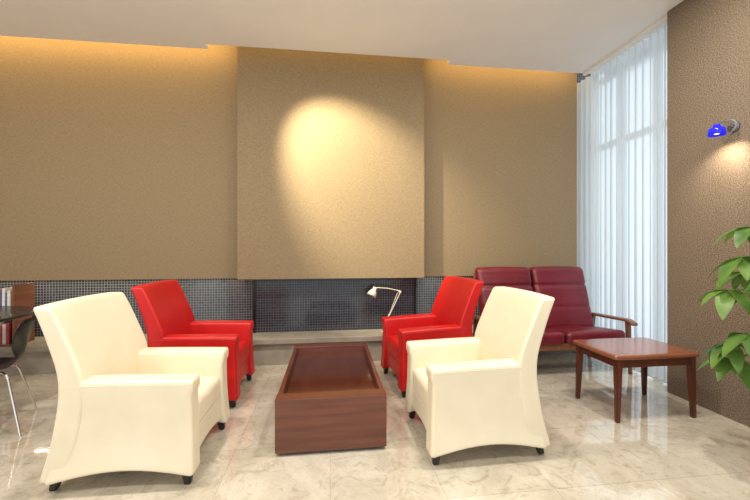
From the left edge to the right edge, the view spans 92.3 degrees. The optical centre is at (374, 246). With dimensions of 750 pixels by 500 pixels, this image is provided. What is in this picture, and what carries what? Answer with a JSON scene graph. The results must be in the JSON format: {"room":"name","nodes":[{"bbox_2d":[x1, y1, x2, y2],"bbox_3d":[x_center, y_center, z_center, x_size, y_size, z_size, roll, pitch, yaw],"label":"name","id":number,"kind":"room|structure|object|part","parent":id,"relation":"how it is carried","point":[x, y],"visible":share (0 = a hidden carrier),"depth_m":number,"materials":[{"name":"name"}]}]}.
{"room":"hotel lobby","nodes":[
{"label":"hotel lobby","id":0,"kind":"room"},
{"bbox_2d":[0,36,236,280],"bbox_3d":[-3.540,-1.060,3.968,3.955,2.840,0.150,0,0,-7],"label":"wall","id":1,"kind":"structure","parent":0,"point":[118,161],"depth_m":3.98,"materials":[{"name":"beige paint"}]},
{"bbox_2d":[0,73,590,336],"bbox_3d":[-1.254,-0.590,4.404,8.600,3.780,0.150,0,0,-7],"label":"wall","id":2,"kind":"structure","parent":0,"point":[223,298],"depth_m":4.23,"materials":[{"name":"tile"}]},
{"bbox_2d":[237,46,423,279],"bbox_3d":[-0.491,-1.060,4.267,2.120,2.840,0.310,0,0,-7],"label":"panel","id":3,"kind":"object","parent":2,"relation":"attached to","point":[330,145],"depth_m":4.11,"materials":[{"name":"beige paint"}]},
{"bbox_2d":[0,0,682,73],"bbox_3d":[-0.789,-2.170,0.673,8.600,0.120,6.530,0,0,-7],"label":"ceiling","id":4,"kind":"structure","parent":0,"point":[571,36],"depth_m":3.41,"materials":[{"name":"paint"}]},
{"bbox_2d":[577,24,666,382],"bbox_3d":[2.697,-0.410,3.956,0.085,3.380,1.385,0,0,-7],"label":"sheer curtain","id":5,"kind":"object","parent":4,"relation":"hanging from","point":[622,106],"visible":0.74,"depth_m":3.89,"materials":[{"name":"white fabric"}]},
{"bbox_2d":[583,15,666,75],"bbox_3d":[2.607,-2.095,3.806,0.035,0.030,1.130,0,0,-7],"label":"trim","id":6,"kind":"structure","parent":4,"relation":"attached to","point":[664,19],"depth_m":3.71,"materials":[{"name":"paint"}]},
{"bbox_2d":[0,353,749,499],"bbox_3d":[-0.824,1.350,0.955,8.600,0.100,7.100,0,0,-7],"label":"floor","id":7,"kind":"structure","parent":0,"point":[656,450],"depth_m":2.22,"materials":[{"name":"stone"}]},
{"bbox_2d":[0,306,33,321],"bbox_3d":[-3.534,0.934,2.885,1.200,0.732,1.200,0,0,-7],"label":"round table","id":8,"kind":"object","parent":7,"relation":"on","point":[7,313],"visible":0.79,"depth_m":3.12,"materials":[{"name":"black paint"}]},
{"bbox_2d":[0,313,37,436],"bbox_3d":[-2.749,0.907,2.548,0.532,0.790,0.484,0,0,-33],"label":"shell chair","id":9,"kind":"object","parent":7,"relation":"on","point":[21,336],"visible":0.94,"depth_m":2.57,"materials":[{"name":"paint"}]},
{"bbox_3d":[-2.570,1.085,2.503,0.289,0.435,0.037,0,0,8],"label":"leg","id":10,"kind":"part","parent":9,"relation":"part of","materials":[{"name":"silver metal"}]},
{"bbox_3d":[-2.718,1.085,2.731,0.037,0.435,0.289,0,0,15],"label":"leg","id":11,"kind":"part","parent":9,"relation":"part of","materials":[{"name":"silver metal"}]},
{"bbox_2d":[33,292,229,490],"bbox_3d":[-1.423,0.804,2.238,0.819,0.992,0.709,0,0,-6],"label":"armchair","id":12,"kind":"object","parent":7,"relation":"on","point":[125,404],"visible":1,"depth_m":1.93,"materials":[{"name":"beige leather"}]},
{"bbox_3d":[-1.698,0.768,2.209,0.266,0.920,0.695,0,0,-6],"label":"backrest","id":13,"kind":"part","parent":12,"relation":"part of","materials":[{"name":"beige leather"}]},
{"bbox_3d":[-1.352,0.972,1.965,0.734,0.527,0.150,0,0,-6],"label":"arm","id":14,"kind":"part","parent":12,"relation":"part of","materials":[{"name":"beige leather"}]},
{"bbox_3d":[-1.411,0.972,2.520,0.734,0.527,0.150,0,0,-6],"label":"arm","id":15,"kind":"part","parent":12,"relation":"part of","materials":[{"name":"beige leather"}]},
{"bbox_2d":[198,376,219,422],"bbox_3d":[-1.348,0.970,2.246,0.620,0.199,0.430,0,0,-6],"label":"seat cushion","id":16,"kind":"object","parent":12,"relation":"on","point":[209,387],"depth_m":2.28,"materials":[{"name":"beige leather"}]},
{"bbox_2d":[131,280,254,407],"bbox_3d":[-1.550,0.804,3.173,0.819,0.992,0.709,0,0,-7],"label":"armchair","id":17,"kind":"object","parent":7,"relation":"on","point":[167,315],"visible":0.66,"depth_m":2.97,"materials":[{"name":"leather"}]},
{"bbox_3d":[-1.825,0.768,3.139,0.266,0.920,0.695,0,0,-7],"label":"backrest","id":18,"kind":"part","parent":17,"relation":"part of","materials":[{"name":"red leather"}]},
{"bbox_3d":[-1.474,0.972,2.901,0.734,0.527,0.150,0,0,-7],"label":"arm","id":19,"kind":"part","parent":17,"relation":"part of","materials":[{"name":"red leather"}]},
{"bbox_3d":[-1.543,0.972,3.455,0.734,0.527,0.150,0,0,-7],"label":"arm","id":20,"kind":"part","parent":17,"relation":"part of","materials":[{"name":"red leather"}]},
{"bbox_2d":[239,340,248,366],"bbox_3d":[-1.475,0.970,3.182,0.620,0.199,0.430,0,0,-7],"label":"seat cushion","id":21,"kind":"object","parent":17,"relation":"on","point":[243,344],"depth_m":3.25,"materials":[{"name":"red leather"}]},
{"bbox_2d":[0,325,575,375],"bbox_3d":[-1.476,1.150,4.084,8.080,0.300,0.430,0,0,-7],"label":"ledge","id":22,"kind":"object","parent":7,"relation":"on","point":[269,348],"visible":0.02,"depth_m":3.96,"materials":[{"name":"beige stone"}]},
{"bbox_2d":[0,282,34,346],"bbox_3d":[-4.107,0.690,3.686,0.940,0.620,0.250,0,0,-7],"label":"bookcase","id":23,"kind":"object","parent":22,"relation":"on","point":[23,294],"visible":0.65,"depth_m":3.65,"materials":[{"name":"brown wood"}]},
{"bbox_3d":[-4.107,0.990,3.686,0.900,0.020,0.250,0,0,-7],"label":"shelf","id":24,"kind":"part","parent":23,"relation":"part of","materials":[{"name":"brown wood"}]},
{"bbox_2d":[0,287,11,343],"bbox_3d":[-4.117,0.690,3.674,0.856,0.580,0.190,0,0,-7],"label":"books","id":25,"kind":"object","parent":23,"relation":"on","point":[5,293],"depth_m":3.63,"materials":[{"name":"paper"}]},
{"bbox_2d":[253,278,415,332],"bbox_3d":[-0.463,0.680,4.361,1.940,0.640,0.130,0,0,-7],"label":"fireplace screen","id":26,"kind":"object","parent":22,"relation":"on","point":[279,305],"visible":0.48,"depth_m":4.30,"materials":[{"name":"metal"}]},
{"bbox_2d":[367,287,400,333],"bbox_3d":[0.105,0.730,4.185,0.403,0.541,0.140,0,0,-7],"label":"desk lamp","id":27,"kind":"object","parent":22,"relation":"on","point":[372,292],"visible":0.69,"depth_m":4.17,"materials":[{"name":"white metal"}]},
{"bbox_3d":[-0.020,0.517,4.171,0.112,0.112,0.112,28,-15,-6],"label":"lamp shade","id":28,"kind":"part","parent":27,"relation":"part of","materials":[{"name":"white metal"}]},
{"bbox_2d":[275,342,386,453],"bbox_3d":[-0.351,1.122,2.899,0.700,0.356,1.280,0,0,-7],"label":"coffee table","id":29,"kind":"object","parent":7,"relation":"on","point":[330,396],"visible":1,"depth_m":2.30,"materials":[{"name":"brown wood"}]},
{"bbox_2d":[285,351,376,392],"bbox_3d":[-0.351,1.020,2.899,0.650,0.040,1.120,0,0,-7],"label":"tray","id":30,"kind":"object","parent":29,"relation":"on","point":[311,371],"depth_m":2.87,"materials":[{"name":"brown wood"}]},
{"bbox_2d":[380,276,483,396],"bbox_3d":[0.534,0.804,3.501,0.819,0.992,0.709,0,0,-14],"label":"armchair","id":31,"kind":"object","parent":7,"relation":"on","point":[451,315],"visible":0.66,"depth_m":3.38,"materials":[{"name":"leather"}]},
{"bbox_2d":[387,335,398,360],"bbox_3d":[0.461,0.970,3.482,0.620,0.199,0.430,0,0,-14],"label":"seat cushion","id":32,"kind":"object","parent":31,"relation":"on","point":[392,340],"depth_m":3.42,"materials":[{"name":"red leather"}]},
{"bbox_3d":[0.426,0.972,3.761,0.734,0.527,0.150,0,0,-14],"label":"arm","id":33,"kind":"part","parent":31,"relation":"part of","materials":[{"name":"red leather"}]},
{"bbox_3d":[0.562,0.972,3.219,0.734,0.527,0.150,0,0,-14],"label":"arm","id":34,"kind":"part","parent":31,"relation":"part of","materials":[{"name":"red leather"}]},
{"bbox_3d":[0.803,0.768,3.568,0.266,0.920,0.695,0,0,-14],"label":"backrest","id":35,"kind":"part","parent":31,"relation":"part of","materials":[{"name":"red leather"}]},
{"bbox_2d":[405,286,554,464],"bbox_3d":[0.682,0.804,2.500,0.819,0.992,0.709,0,0,-8],"label":"armchair","id":36,"kind":"object","parent":7,"relation":"on","point":[481,389],"visible":1,"depth_m":2.19,"materials":[{"name":"beige leather"}]},
{"bbox_2d":[413,367,427,407],"bbox_3d":[0.607,0.970,2.490,0.620,0.199,0.430,0,0,-8],"label":"seat cushion","id":37,"kind":"object","parent":36,"relation":"on","point":[420,379],"depth_m":2.46,"materials":[{"name":"beige leather"}]},
{"bbox_3d":[0.601,0.972,2.771,0.734,0.527,0.150,0,0,-8],"label":"arm","id":38,"kind":"part","parent":36,"relation":"part of","materials":[{"name":"beige leather"}]},
{"bbox_3d":[0.680,0.972,2.218,0.734,0.527,0.150,0,0,-8],"label":"arm","id":39,"kind":"part","parent":36,"relation":"part of","materials":[{"name":"beige leather"}]},
{"bbox_3d":[0.956,0.768,2.539,0.266,0.920,0.695,0,0,-8],"label":"backrest","id":40,"kind":"part","parent":36,"relation":"part of","materials":[{"name":"beige leather"}]},
{"bbox_2d":[473,266,637,374],"bbox_3d":[1.859,0.765,3.922,1.516,1.070,0.784,0,0,-7],"label":"leather sofa","id":41,"kind":"object","parent":7,"relation":"on","point":[571,318],"visible":0.63,"depth_m":4.09,"materials":[{"name":"red leather"}]},
{"bbox_3d":[1.123,1.035,4.052,0.042,0.530,0.105,0,0,-7],"label":"leg","id":42,"kind":"part","parent":41,"relation":"part of","materials":[{"name":"brown wood"}]},
{"bbox_2d":[475,267,532,315],"bbox_3d":[1.498,0.575,4.115,0.650,0.690,0.311,0,0,-7],"label":"cushion","id":43,"kind":"object","parent":41,"relation":"on","point":[513,277],"depth_m":4.11,"materials":[{"name":"leather"}]},
{"bbox_2d":[540,329,563,345],"bbox_3d":[1.534,0.953,3.829,0.655,0.217,0.620,0,0,-7],"label":"seat cushion","id":44,"kind":"object","parent":41,"relation":"on","point":[550,337],"depth_m":3.55,"materials":[{"name":"leather"}]},
{"bbox_3d":[1.900,0.998,3.597,1.400,0.065,0.030,0,0,-7],"label":"rail","id":45,"kind":"part","parent":41,"relation":"part of","materials":[{"name":"brown wood"}]},
{"bbox_2d":[529,266,593,327],"bbox_3d":[2.163,0.575,4.197,0.650,0.690,0.311,0,0,-7],"label":"cushion","id":46,"kind":"object","parent":41,"relation":"on","point":[571,306],"depth_m":4.14,"materials":[{"name":"leather"}]},
{"bbox_2d":[545,326,625,344],"bbox_3d":[2.198,0.953,3.912,0.655,0.217,0.620,0,0,-7],"label":"seat cushion","id":47,"kind":"object","parent":41,"relation":"on","point":[571,333],"depth_m":3.63,"materials":[{"name":"leather"}]},
{"bbox_3d":[2.573,0.769,3.978,0.086,0.061,0.720,0,0,-7],"label":"armrest","id":48,"kind":"part","parent":41,"relation":"part of","materials":[{"name":"brown wood"}]},
{"bbox_3d":[2.608,1.035,3.699,0.042,0.530,0.066,0,0,-7],"label":"leg","id":49,"kind":"part","parent":41,"relation":"part of","materials":[{"name":"brown wood"}]},
{"bbox_2d":[573,337,699,422],"bbox_3d":[2.085,1.050,2.920,0.720,0.500,0.500,0,0,-7],"label":"side table","id":50,"kind":"object","parent":7,"relation":"on","point":[643,352],"visible":1,"depth_m":2.75,"materials":[{"name":"brown wood"}]},
{"bbox_3d":[1.755,1.067,3.086,0.052,0.466,0.049,0,0,-7],"label":"leg","id":51,"kind":"part","parent":50,"relation":"part of","materials":[{"name":"brown wood"}]},
{"bbox_3d":[1.806,1.067,2.678,0.052,0.466,0.049,0,0,-7],"label":"leg","id":52,"kind":"part","parent":50,"relation":"part of","materials":[{"name":"brown wood"}]},
{"bbox_3d":[2.364,1.067,3.162,0.052,0.466,0.049,0,0,-7],"label":"leg","id":53,"kind":"part","parent":50,"relation":"part of","materials":[{"name":"brown wood"}]},
{"bbox_3d":[2.415,1.067,2.754,0.052,0.466,0.049,0,0,-7],"label":"leg","id":54,"kind":"part","parent":50,"relation":"part of","materials":[{"name":"brown wood"}]},
{"bbox_2d":[697,226,749,390],"bbox_3d":[2.289,0.487,1.927,0.622,1.627,1.022,0,0,-7],"label":"tree","id":55,"kind":"object","parent":7,"relation":"on","point":[725,299],"visible":1,"depth_m":2.13,"materials":[{"name":"green plant"}]},
{"bbox_3d":[2.269,0.328,2.015,0.009,0.170,0.420,0,0,-42],"label":"stem","id":56,"kind":"part","parent":55,"relation":"part of","materials":[{"name":"green plant"}]},
{"bbox_2d":[424,58,576,275],"bbox_3d":[1.590,-1.060,4.607,2.045,2.840,0.150,0,0,-7],"label":"wall","id":57,"kind":"structure","parent":0,"point":[500,144],"depth_m":4.53,"materials":[{"name":"beige paint"}]},
{"bbox_2d":[667,0,749,426],"bbox_3d":[3.072,-0.405,2.035,0.600,3.410,2.480,0,0,-7],"label":"wall","id":58,"kind":"structure","parent":0,"point":[708,41],"depth_m":2.89,"materials":[{"name":"brown paint"}]},
{"bbox_2d":[707,119,739,136],"bbox_3d":[2.587,-0.892,2.680,0.204,0.125,0.110,0,0,-7],"label":"wall sconce","id":59,"kind":"object","parent":58,"relation":"attached to","point":[717,130],"visible":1,"depth_m":2.67,"materials":[{"name":"blue glass"}]},
{"bbox_3d":[2.539,-0.863,2.674,0.108,0.065,0.108,0,0,-7],"label":"lamp shade","id":60,"kind":"part","parent":59,"relation":"part of","materials":[{"name":"blue glass"}]},
{"bbox_3d":[2.680,-0.900,2.692,0.016,0.080,0.080,0,0,-7],"label":"wall plate","id":61,"kind":"part","parent":59,"relation":"part of","materials":[{"name":"silver metal"}]}
]}

